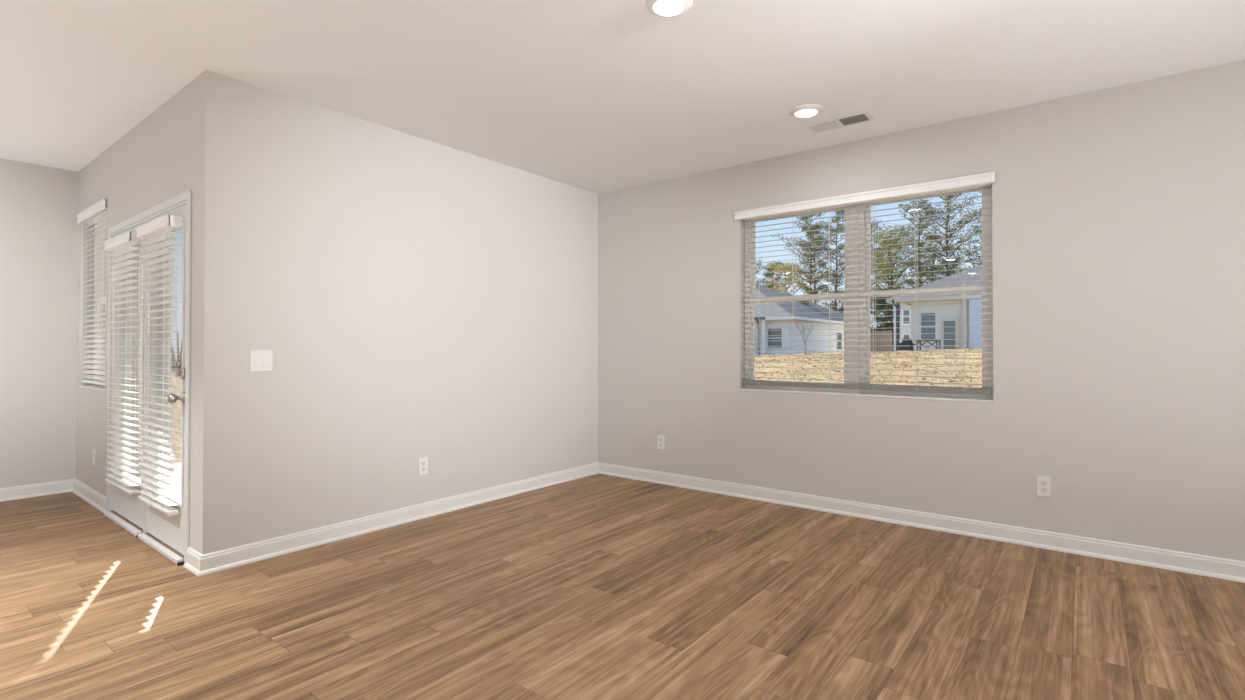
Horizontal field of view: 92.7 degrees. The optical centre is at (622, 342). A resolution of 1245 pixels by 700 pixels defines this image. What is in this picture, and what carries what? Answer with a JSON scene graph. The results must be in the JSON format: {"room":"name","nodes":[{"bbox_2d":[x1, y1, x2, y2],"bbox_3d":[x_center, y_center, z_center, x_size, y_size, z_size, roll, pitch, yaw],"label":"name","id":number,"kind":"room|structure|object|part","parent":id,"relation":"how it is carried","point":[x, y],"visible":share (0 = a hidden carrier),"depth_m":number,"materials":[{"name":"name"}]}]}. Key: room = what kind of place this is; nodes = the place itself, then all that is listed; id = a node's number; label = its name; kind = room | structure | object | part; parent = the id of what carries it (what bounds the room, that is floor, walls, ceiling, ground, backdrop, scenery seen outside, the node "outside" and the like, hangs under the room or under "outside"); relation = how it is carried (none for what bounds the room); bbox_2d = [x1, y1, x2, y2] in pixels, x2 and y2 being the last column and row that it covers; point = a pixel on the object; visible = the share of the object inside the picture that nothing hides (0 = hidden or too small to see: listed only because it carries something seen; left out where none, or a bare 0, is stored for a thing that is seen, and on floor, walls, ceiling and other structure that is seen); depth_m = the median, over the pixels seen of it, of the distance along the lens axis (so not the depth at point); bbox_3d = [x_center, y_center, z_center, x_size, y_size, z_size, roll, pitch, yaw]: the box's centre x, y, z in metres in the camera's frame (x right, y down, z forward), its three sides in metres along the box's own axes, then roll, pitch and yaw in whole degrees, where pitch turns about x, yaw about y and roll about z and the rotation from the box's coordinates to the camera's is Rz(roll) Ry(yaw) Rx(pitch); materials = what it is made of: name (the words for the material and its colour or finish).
{"room":"empty living room","nodes":[
{"label":"empty living room","id":0,"kind":"room"},
{"bbox_2d":[0,158,77,487],"bbox_3d":[-6.872,-0.127,2.448,0.160,2.743,7.202,0,-1,38],"label":"wall","id":1,"kind":"structure","parent":0,"point":[39,204],"depth_m":4.92,"materials":[{"name":"beige paint"}]},
{"bbox_2d":[0,479,73,501],"bbox_3d":[-6.797,1.192,2.378,0.030,0.103,6.882,0,-1,38],"label":"baseboard","id":2,"kind":"structure","parent":1,"relation":"attached to","point":[62,486],"depth_m":4.90,"materials":[{"name":"white wood"}]},
{"bbox_2d":[76,79,194,547],"bbox_3d":[-3.502,-0.110,4.288,2.905,2.743,0.160,0,-1,38],"label":"wall","id":3,"kind":"structure","parent":0,"point":[153,163],"depth_m":4.22,"materials":[{"name":"beige paint"}]},
{"bbox_2d":[72,479,106,512],"bbox_3d":[-4.268,1.214,4.751,1.113,0.103,0.030,0,-1,38],"label":"baseboard","id":4,"kind":"structure","parent":3,"relation":"attached to","point":[96,499],"depth_m":4.71,"materials":[{"name":"white wood"}]},
{"bbox_2d":[79,218,105,390],"bbox_3d":[-4.213,-0.348,4.837,0.838,1.438,0.159,0,-1,38],"label":"window","id":5,"kind":"structure","parent":3,"relation":"in","point":[102,268],"depth_m":5.08,"materials":[{"name":"white plastic"}]},
{"bbox_3d":[-4.235,0.363,4.803,0.838,0.014,0.088,0,-1,38],"label":"sill","id":6,"kind":"part","parent":5,"relation":"part of","materials":[{"name":"white wood"}]},
{"bbox_2d":[77,198,107,384],"bbox_3d":[-4.252,-0.375,4.798,0.926,1.428,0.085,0,-1,38],"label":"window blind","id":7,"kind":"object","parent":5,"relation":"attached to","point":[97,212],"visible":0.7,"depth_m":4.82,"materials":[{"name":"white plastic"}]},
{"bbox_3d":[-4.438,-0.343,4.961,0.019,1.366,0.056,0,-1,38],"label":"ladder cord","id":8,"kind":"part","parent":7,"relation":"part of","materials":[{"name":"white fabric"}]},
{"bbox_3d":[-4.238,0.321,4.799,0.820,0.020,0.050,0,-1,38],"label":"rail","id":9,"kind":"part","parent":7,"relation":"part of","materials":[{"name":"white plastic"}]},
{"bbox_3d":[-4.241,-0.344,4.807,0.019,1.366,0.056,0,-1,38],"label":"ladder cord","id":10,"kind":"part","parent":7,"relation":"part of","materials":[{"name":"white fabric"}]},
{"bbox_3d":[-4.043,-0.346,4.654,0.019,1.366,0.056,0,-1,38],"label":"ladder cord","id":11,"kind":"part","parent":7,"relation":"part of","materials":[{"name":"white fabric"}]},
{"bbox_3d":[-4.186,-0.349,4.872,0.836,1.436,0.070,0,-1,38],"label":"frame","id":12,"kind":"part","parent":5,"relation":"part of","materials":[{"name":"white plastic"}]},
{"bbox_3d":[-4.193,-0.027,4.861,0.752,0.708,0.024,0,-1,38],"label":"sash","id":13,"kind":"part","parent":5,"relation":"part of","materials":[{"name":"white plastic"}]},
{"bbox_3d":[-4.193,-0.027,4.861,0.700,0.632,0.004,0,-1,38],"label":"pane","id":14,"kind":"part","parent":5,"relation":"part of","materials":[{"name":"clear glass"}]},
{"bbox_3d":[-4.175,-0.684,4.889,0.752,0.696,0.024,0,-1,38],"label":"sash","id":15,"kind":"part","parent":5,"relation":"part of","materials":[{"name":"white plastic"}]},
{"bbox_3d":[-4.175,-0.690,4.889,0.700,0.630,0.004,0,-1,38],"label":"pane","id":16,"kind":"part","parent":5,"relation":"part of","materials":[{"name":"clear glass"}]},
{"bbox_2d":[93,449,95,464],"bbox_3d":[-4.175,0.903,4.695,0.077,0.125,0.009,0,-1,38],"label":"wall outlet","id":17,"kind":"object","parent":3,"relation":"attached to","point":[94,450],"visible":1,"depth_m":4.68,"materials":[{"name":"white plastic"}]},
{"bbox_2d":[103,190,191,565],"bbox_3d":[-3.117,0.199,3.908,1.742,2.118,0.203,0,-1,38],"label":"door","id":18,"kind":"structure","parent":3,"relation":"in","point":[168,535],"depth_m":3.79,"materials":[{"name":"white paint"}]},
{"bbox_2d":[104,231,142,494],"bbox_3d":[-3.434,0.137,4.077,0.633,1.720,0.080,0,-1,38],"label":"door blind","id":19,"kind":"object","parent":18,"relation":"attached to","point":[122,242],"visible":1,"depth_m":4.07,"materials":[{"name":"white plastic"}]},
{"bbox_3d":[-3.620,0.164,4.225,0.019,1.666,0.056,0,-1,38],"label":"ladder cord","id":20,"kind":"part","parent":19,"relation":"part of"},
{"bbox_3d":[-3.450,0.162,4.093,0.019,1.666,0.056,0,-1,38],"label":"ladder cord","id":21,"kind":"part","parent":19,"relation":"part of","materials":[{"name":"white fabric"}]},
{"bbox_3d":[-3.437,0.978,4.075,0.610,0.018,0.050,0,-1,38],"label":"rail","id":22,"kind":"part","parent":19,"relation":"part of","materials":[{"name":"white plastic"}]},
{"bbox_3d":[-3.280,0.161,3.961,0.019,1.666,0.056,0,-1,38],"label":"ladder cord","id":23,"kind":"part","parent":19,"relation":"part of","materials":[{"name":"white fabric"}]},
{"bbox_3d":[-3.409,0.125,4.136,0.693,1.628,0.005,0,-1,38],"label":"pane","id":24,"kind":"part","parent":18,"relation":"part of","materials":[{"name":"clear glass"}]},
{"bbox_3d":[-3.095,1.246,3.926,1.638,0.024,0.132,0,-1,38],"label":"sill","id":25,"kind":"part","parent":18,"relation":"part of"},
{"bbox_2d":[136,215,183,515],"bbox_3d":[-2.806,0.133,3.589,0.616,1.720,0.080,0,-1,38],"label":"door blind","id":26,"kind":"object","parent":18,"relation":"attached to","point":[163,225],"visible":1,"depth_m":3.57,"materials":[{"name":"white plastic"}]},
{"bbox_3d":[-2.984,0.159,3.731,0.019,1.666,0.056,0,-1,38],"label":"ladder cord","id":27,"kind":"part","parent":26,"relation":"part of","materials":[{"name":"white fabric"}]},
{"bbox_3d":[-2.814,0.158,3.599,0.019,1.666,0.056,0,-1,38],"label":"ladder cord","id":28,"kind":"part","parent":26,"relation":"part of","materials":[{"name":"white fabric"}]},
{"bbox_3d":[-2.809,0.974,3.587,0.593,0.018,0.050,0,-1,38],"label":"rail","id":29,"kind":"part","parent":26,"relation":"part of","materials":[{"name":"white plastic"}]},
{"bbox_3d":[-2.644,0.157,3.467,0.019,1.666,0.056,0,-1,38],"label":"ladder cord","id":30,"kind":"part","parent":26,"relation":"part of","materials":[{"name":"white fabric"}]},
{"bbox_3d":[-2.762,0.120,3.634,0.621,1.628,0.005,0,-1,38],"label":"pane","id":31,"kind":"part","parent":18,"relation":"part of","materials":[{"name":"clear glass"}]},
{"bbox_3d":[-2.536,0.315,3.378,0.064,0.064,0.080,0,-1,38],"label":"knob","id":32,"kind":"part","parent":18,"relation":"part of","materials":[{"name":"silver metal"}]},
{"bbox_2d":[192,70,597,554],"bbox_3d":[-1.274,-0.107,4.657,0.160,2.743,3.478,0,-1,38],"label":"wall","id":33,"kind":"structure","parent":0,"point":[413,298],"depth_m":3.97,"materials":[{"name":"beige paint"}]},
{"bbox_2d":[250,350,272,371],"bbox_3d":[-2.098,0.106,3.454,0.012,0.125,0.122,0,-1,38],"label":"light switch","id":34,"kind":"object","parent":33,"relation":"attached to","point":[260,360],"visible":1,"depth_m":3.45,"materials":[{"name":"white plastic"}]},
{"bbox_2d":[183,462,597,575],"bbox_3d":[-1.337,1.212,4.574,0.233,0.103,3.348,0,-1,38],"label":"baseboard","id":35,"kind":"structure","parent":33,"relation":"attached to","point":[199,564],"depth_m":3.92,"materials":[{"name":"white wood"}]},
{"bbox_2d":[419,457,427,474],"bbox_3d":[-1.439,0.891,4.297,0.009,0.125,0.077,0,-1,38],"label":"wall outlet","id":36,"kind":"object","parent":33,"relation":"attached to","point":[423,462],"visible":1,"depth_m":4.29,"materials":[{"name":"white plastic"}]},
{"bbox_2d":[0,473,1244,699],"bbox_3d":[-0.870,1.281,-0.129,12.465,0.120,10.200,0,-1,38],"label":"floor","id":37,"kind":"structure","parent":0,"point":[598,586],"depth_m":2.70,"materials":[{"name":"brown wood"}]},
{"bbox_2d":[0,0,1244,193],"bbox_3d":[-0.870,-1.582,-0.103,12.785,0.120,10.520,0,-1,38],"label":"ceiling","id":38,"kind":"structure","parent":0,"point":[595,96],"depth_m":3.17,"materials":[{"name":"paint"}]},
{"bbox_2d":[646,0,691,16],"bbox_3d":[0.205,-1.485,2.620,0.206,0.024,0.206,0,-1,38],"label":"recessed light","id":39,"kind":"object","parent":38,"relation":"in","point":[661,8],"visible":1,"depth_m":2.62,"materials":[{"name":"white plastic"}]},
{"bbox_2d":[789,104,822,117],"bbox_3d":[1.175,-1.474,3.804,0.206,0.024,0.206,0,-1,38],"label":"recessed light","id":40,"kind":"object","parent":38,"relation":"in","point":[807,110],"visible":1,"depth_m":3.77,"materials":[{"name":"white plastic"}]},
{"bbox_2d":[805,111,873,133],"bbox_3d":[1.462,-1.478,4.003,0.402,0.014,0.186,0,-1,38],"label":"ceiling vent","id":41,"kind":"object","parent":38,"relation":"in","point":[862,117],"visible":1,"depth_m":3.99,"materials":[{"name":"white plastic"}]},
{"bbox_2d":[598,60,1244,561],"bbox_3d":[3.519,-0.122,3.034,9.400,2.743,0.160,0,-1,38],"label":"wall","id":42,"kind":"structure","parent":0,"point":[1118,212],"depth_m":3.70,"materials":[{"name":"beige paint"}]},
{"bbox_2d":[657,435,664,449],"bbox_3d":[0.348,0.901,5.382,0.077,0.125,0.009,0,-1,38],"label":"wall outlet","id":43,"kind":"object","parent":42,"relation":"attached to","point":[660,439],"visible":1,"depth_m":5.38,"materials":[{"name":"white plastic"}]},
{"bbox_2d":[740,183,992,402],"bbox_3d":[1.722,-0.348,4.428,1.783,1.474,0.162,0,-1,38],"label":"window","id":44,"kind":"structure","parent":42,"relation":"in","point":[863,315],"depth_m":4.41,"materials":[{"name":"white plastic"}]},
{"bbox_3d":[1.405,-0.692,4.754,0.798,0.714,0.024,0,-1,38],"label":"sash","id":45,"kind":"part","parent":44,"relation":"part of","materials":[{"name":"clear glass"}]},
{"bbox_3d":[1.387,-0.015,4.726,0.798,0.726,0.024,0,-1,38],"label":"sash","id":46,"kind":"part","parent":44,"relation":"part of","materials":[{"name":"clear glass"}]},
{"bbox_3d":[1.394,-0.346,4.738,0.882,1.473,0.070,0,-1,38],"label":"frame","id":47,"kind":"part","parent":44,"relation":"part of","materials":[{"name":"white plastic"}]},
{"bbox_2d":[734,172,994,394],"bbox_3d":[1.680,-0.370,4.392,1.843,1.440,0.088,0,-1,38],"label":"window blind","id":48,"kind":"object","parent":44,"relation":"attached to","point":[984,179],"visible":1,"depth_m":4.27,"materials":[{"name":"white plastic"}]},
{"bbox_3d":[1.123,-0.336,4.847,0.019,1.381,0.050,0,-1,38],"label":"ladder cord","id":49,"kind":"part","parent":48,"relation":"part of","materials":[{"name":"white fabric"}]},
{"bbox_3d":[1.347,-0.338,4.673,0.019,1.381,0.050,0,-1,38],"label":"ladder cord","id":50,"kind":"part","parent":48,"relation":"part of","materials":[{"name":"white fabric"}]},
{"bbox_3d":[1.573,-0.340,4.498,0.019,1.381,0.050,0,-1,38],"label":"ladder cord","id":51,"kind":"part","parent":48,"relation":"part of","materials":[{"name":"white fabric"}]},
{"bbox_3d":[1.699,0.325,4.394,1.763,0.034,0.044,0,-1,38],"label":"rail","id":52,"kind":"part","parent":48,"relation":"part of","materials":[{"name":"white plastic"}]},
{"bbox_3d":[1.821,-0.341,4.304,0.019,1.381,0.050,0,-1,38],"label":"ladder cord","id":53,"kind":"part","parent":48,"relation":"part of","materials":[{"name":"white fabric"}]},
{"bbox_3d":[2.042,-0.343,4.133,0.019,1.381,0.050,0,-1,38],"label":"ladder cord","id":54,"kind":"part","parent":48,"relation":"part of","materials":[{"name":"white fabric"}]},
{"bbox_3d":[2.273,-0.344,3.953,0.019,1.381,0.050,0,-1,38],"label":"ladder cord","id":55,"kind":"part","parent":48,"relation":"part of","materials":[{"name":"white fabric"}]},
{"bbox_3d":[1.700,0.382,4.392,1.783,0.014,0.088,0,-1,38],"label":"sill","id":56,"kind":"part","parent":44,"relation":"part of","materials":[{"name":"white wood"}]},
{"bbox_3d":[2.114,-0.351,4.178,0.856,1.473,0.070,0,-1,38],"label":"frame","id":57,"kind":"part","parent":44,"relation":"part of","materials":[{"name":"white plastic"}]},
{"bbox_3d":[2.107,-0.020,4.167,0.772,0.726,0.024,0,-1,38],"label":"sash","id":58,"kind":"part","parent":44,"relation":"part of","materials":[{"name":"clear glass"}]},
{"bbox_3d":[2.124,-0.697,4.195,0.772,0.714,0.024,0,-1,38],"label":"sash","id":59,"kind":"part","parent":44,"relation":"part of","materials":[{"name":"clear glass"}]},
{"bbox_2d":[598,462,1244,582],"bbox_3d":[3.460,1.198,2.947,9.400,0.103,0.030,0,-1,38],"label":"baseboard","id":60,"kind":"structure","parent":42,"relation":"attached to","point":[1215,567],"depth_m":3.88,"materials":[{"name":"white wood"}]},
{"bbox_2d":[1036,475,1051,496],"bbox_3d":[2.584,0.880,3.644,0.077,0.125,0.009,0,-1,38],"label":"wall outlet","id":61,"kind":"object","parent":42,"relation":"attached to","point":[1043,483],"visible":1,"depth_m":3.64,"materials":[{"name":"white plastic"}]},
{"label":"outside","id":62,"kind":"structure","parent":0,"visible":0},
{"bbox_2d":[755,349,981,387],"bbox_3d":[-19.143,1.793,128.185,260.000,1.570,230.000,0,-1,38],"label":"ground","id":63,"kind":"structure","parent":62,"point":[900,358],"depth_m":14.63,"materials":[{"name":"beige soil"}]},
{"bbox_2d":[756,257,770,285],"bbox_3d":[14.829,-4.196,67.717,4.859,11.277,4.938,0,-1,38],"label":"pine tree","id":64,"kind":"object","parent":63,"relation":"on","point":[759,263],"visible":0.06,"depth_m":67.33,"materials":[{"name":"green plant"}]},
{"bbox_2d":[758,259,786,289],"bbox_3d":[14.391,-3.375,56.884,3.793,9.455,3.754,0,-1,-19],"label":"pine tree","id":65,"kind":"object","parent":63,"relation":"on","point":[768,269],"visible":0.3,"depth_m":56.69,"materials":[{"name":"green plant"}]},
{"bbox_2d":[763,260,819,303],"bbox_3d":[15.071,-3.102,53.620,5.125,8.848,5.127,0,-1,-12],"label":"pine tree","id":66,"kind":"object","parent":63,"relation":"on","point":[788,268],"visible":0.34,"depth_m":53.49,"materials":[{"name":"green plant"}]},
{"bbox_2d":[793,317,812,354],"bbox_3d":[6.069,-0.243,20.238,0.667,1.344,0.597,0,-1,-14],"label":"sapling","id":67,"kind":"object","parent":63,"relation":"on","point":[802,332],"visible":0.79,"depth_m":20.19,"materials":[{"name":"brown plant"}]},
{"bbox_2d":[771,213,843,301],"bbox_3d":[17.520,-5.806,55.627,6.220,14.276,6.879,0,-1,38],"label":"pine tree","id":68,"kind":"object","parent":63,"relation":"on","point":[802,245],"visible":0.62,"depth_m":55.25,"materials":[{"name":"green plant"}]},
{"bbox_2d":[754,283,871,354],"bbox_3d":[8.424,-1.343,37.754,10.450,5.012,13.710,0,-1,38],"label":"house","id":69,"kind":"structure","parent":63,"relation":"on","point":[761,318],"depth_m":31.57,"materials":[{"name":"white"}]},
{"bbox_3d":[7.221,-0.054,30.287,0.160,2.300,0.140,0,-1,38],"label":"post","id":70,"kind":"part","parent":69,"relation":"part of","materials":[{"name":"white wood"}]},
{"bbox_3d":[7.772,-0.240,30.264,0.740,0.970,0.017,0,-1,38],"label":"pane","id":71,"kind":"part","parent":69,"relation":"part of","materials":[{"name":"clear glass"}]},
{"bbox_3d":[13.112,-0.103,35.974,0.017,1.000,0.850,0,-1,38],"label":"pane","id":72,"kind":"part","parent":69,"relation":"part of","materials":[{"name":"clear glass"}]},
{"bbox_2d":[792,223,842,303],"bbox_3d":[18.534,-5.148,57.110,4.116,12.993,3.756,0,-1,-27],"label":"pine tree","id":73,"kind":"object","parent":63,"relation":"on","point":[816,254],"visible":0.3,"depth_m":56.91,"materials":[{"name":"green plant"}]},
{"bbox_2d":[811,210,844,310],"bbox_3d":[19.531,-5.766,54.049,4.538,14.165,4.655,0,-1,38],"label":"pine tree","id":74,"kind":"object","parent":63,"relation":"on","point":[832,275],"visible":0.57,"depth_m":53.95,"materials":[{"name":"green plant"}]},
{"bbox_2d":[834,301,870,318],"bbox_3d":[17.401,-1.191,45.425,2.924,4.678,3.578,0,-1,6],"label":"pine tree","id":75,"kind":"object","parent":63,"relation":"on","point":[841,310],"visible":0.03,"depth_m":45.05,"materials":[{"name":"green plant"}]},
{"bbox_2d":[755,348,981,386],"bbox_3d":[5.560,0.582,16.981,11.615,1.027,9.807,0,-1,38],"label":"grass tufts","id":76,"kind":"object","parent":63,"relation":"on","point":[934,372],"visible":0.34,"depth_m":15.15,"materials":[{"name":"beige plant"}]},
{"bbox_2d":[870,330,891,351],"bbox_3d":[16.411,0.132,38.525,2.000,1.876,0.070,0,-1,38],"label":"wooden fence","id":77,"kind":"object","parent":63,"relation":"on","point":[883,338],"visible":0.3,"depth_m":38.27,"materials":[{"name":"brown wood"}]},
{"bbox_2d":[871,219,897,303],"bbox_3d":[21.781,-4.833,52.263,4.302,12.274,3.918,0,-1,4],"label":"pine tree","id":78,"kind":"object","parent":63,"relation":"on","point":[874,224],"visible":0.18,"depth_m":52.14,"materials":[{"name":"green plant"}]},
{"bbox_2d":[870,286,899,344],"bbox_3d":[19.581,-1.561,44.378,3.170,5.396,3.588,0,-1,38],"label":"pine tree","id":79,"kind":"object","parent":63,"relation":"on","point":[888,326],"visible":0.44,"depth_m":43.92,"materials":[{"name":"green plant"}]},
{"bbox_2d":[871,240,905,321],"bbox_3d":[24.439,-4.265,55.082,4.212,11.193,4.870,0,-1,12],"label":"pine tree","id":80,"kind":"object","parent":63,"relation":"on","point":[895,266],"visible":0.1,"depth_m":54.61,"materials":[{"name":"green plant"}]},
{"bbox_2d":[891,288,912,350],"bbox_3d":[20.893,-1.287,42.634,2.350,5.188,4.600,0,-1,38],"label":"house","id":81,"kind":"structure","parent":63,"relation":"on","point":[902,312],"depth_m":41.19,"materials":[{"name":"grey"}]},
{"bbox_3d":[19.623,-1.792,41.078,0.400,0.930,0.017,0,-1,38],"label":"pane","id":82,"kind":"part","parent":81,"relation":"part of","materials":[{"name":"clear glass"}]},
{"bbox_2d":[871,223,936,350],"bbox_3d":[21.684,-4.243,46.910,6.164,10.997,6.586,0,-1,38],"label":"pine tree","id":83,"kind":"object","parent":63,"relation":"on","point":[889,265],"visible":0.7,"depth_m":46.70,"materials":[{"name":"green plant"}]},
{"bbox_2d":[898,338,915,350],"bbox_3d":[14.220,0.299,29.568,0.830,1.080,0.600,0,-1,38],"label":"covered grill","id":84,"kind":"object","parent":63,"relation":"on","point":[904,344],"visible":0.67,"depth_m":29.40,"materials":[{"name":"black metal"}]},
{"bbox_3d":[14.129,-0.115,29.643,0.600,0.250,0.600,0,-1,38],"label":"lid","id":85,"kind":"part","parent":84,"relation":"part of","materials":[{"name":"black metal"}]},
{"bbox_2d":[892,198,954,288],"bbox_3d":[25.001,-5.592,49.547,5.042,13.737,5.430,0,-1,38],"label":"pine tree","id":86,"kind":"object","parent":63,"relation":"on","point":[923,201],"visible":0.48,"depth_m":49.46,"materials":[{"name":"green plant"}]},
{"bbox_2d":[916,340,940,349],"bbox_3d":[14.927,0.399,29.018,0.960,1.070,0.800,0,-1,38],"label":"patio table","id":87,"kind":"object","parent":63,"relation":"on","point":[917,341],"visible":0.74,"depth_m":28.80,"materials":[{"name":"black metal"}]},
{"bbox_2d":[886,264,981,350],"bbox_3d":[23.892,-2.247,33.790,13.150,6.748,15.300,0,-1,38],"label":"house","id":88,"kind":"structure","parent":63,"relation":"on","point":[926,315],"depth_m":30.84,"materials":[{"name":"white"}]},
{"bbox_3d":[14.769,-0.531,31.822,0.160,3.280,0.180,0,-1,38],"label":"post","id":89,"kind":"part","parent":88,"relation":"part of","materials":[{"name":"white wood"}]},
{"bbox_3d":[16.045,-0.867,31.186,0.680,1.380,0.017,0,-1,38],"label":"pane","id":90,"kind":"part","parent":88,"relation":"part of","materials":[{"name":"clear glass"}]},
{"bbox_3d":[16.824,-0.142,30.544,0.850,2.280,0.070,0,-1,38],"label":"door frame","id":91,"kind":"part","parent":88,"relation":"part of","materials":[{"name":"white wood"}]},
{"bbox_3d":[16.790,-0.113,30.516,0.530,2.020,0.015,0,-1,38],"label":"pane","id":92,"kind":"part","parent":88,"relation":"part of","materials":[{"name":"clear glass"}]},
{"bbox_3d":[17.236,-0.548,29.879,0.160,3.280,0.180,0,-1,38],"label":"post","id":93,"kind":"part","parent":88,"relation":"part of","materials":[{"name":"white wood"}]},
{"bbox_2d":[913,230,961,286],"bbox_3d":[27.486,-4.333,52.910,4.914,11.286,5.042,0,-1,38],"label":"pine tree","id":94,"kind":"object","parent":63,"relation":"on","point":[940,241],"visible":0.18,"depth_m":52.33,"materials":[{"name":"green plant"}]},
{"bbox_2d":[901,191,981,285],"bbox_3d":[26.204,-6.208,47.315,7.105,14.932,7.010,0,-1,-32],"label":"pine tree","id":95,"kind":"object","parent":63,"relation":"on","point":[934,237],"visible":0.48,"depth_m":47.55,"materials":[{"name":"green plant"}]},
{"bbox_2d":[942,207,981,274],"bbox_3d":[27.357,-4.474,44.696,5.562,11.420,5.111,0,-1,-10],"label":"pine tree","id":96,"kind":"object","parent":63,"relation":"on","point":[976,226],"visible":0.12,"depth_m":45.05,"materials":[{"name":"green plant"}]}
]}

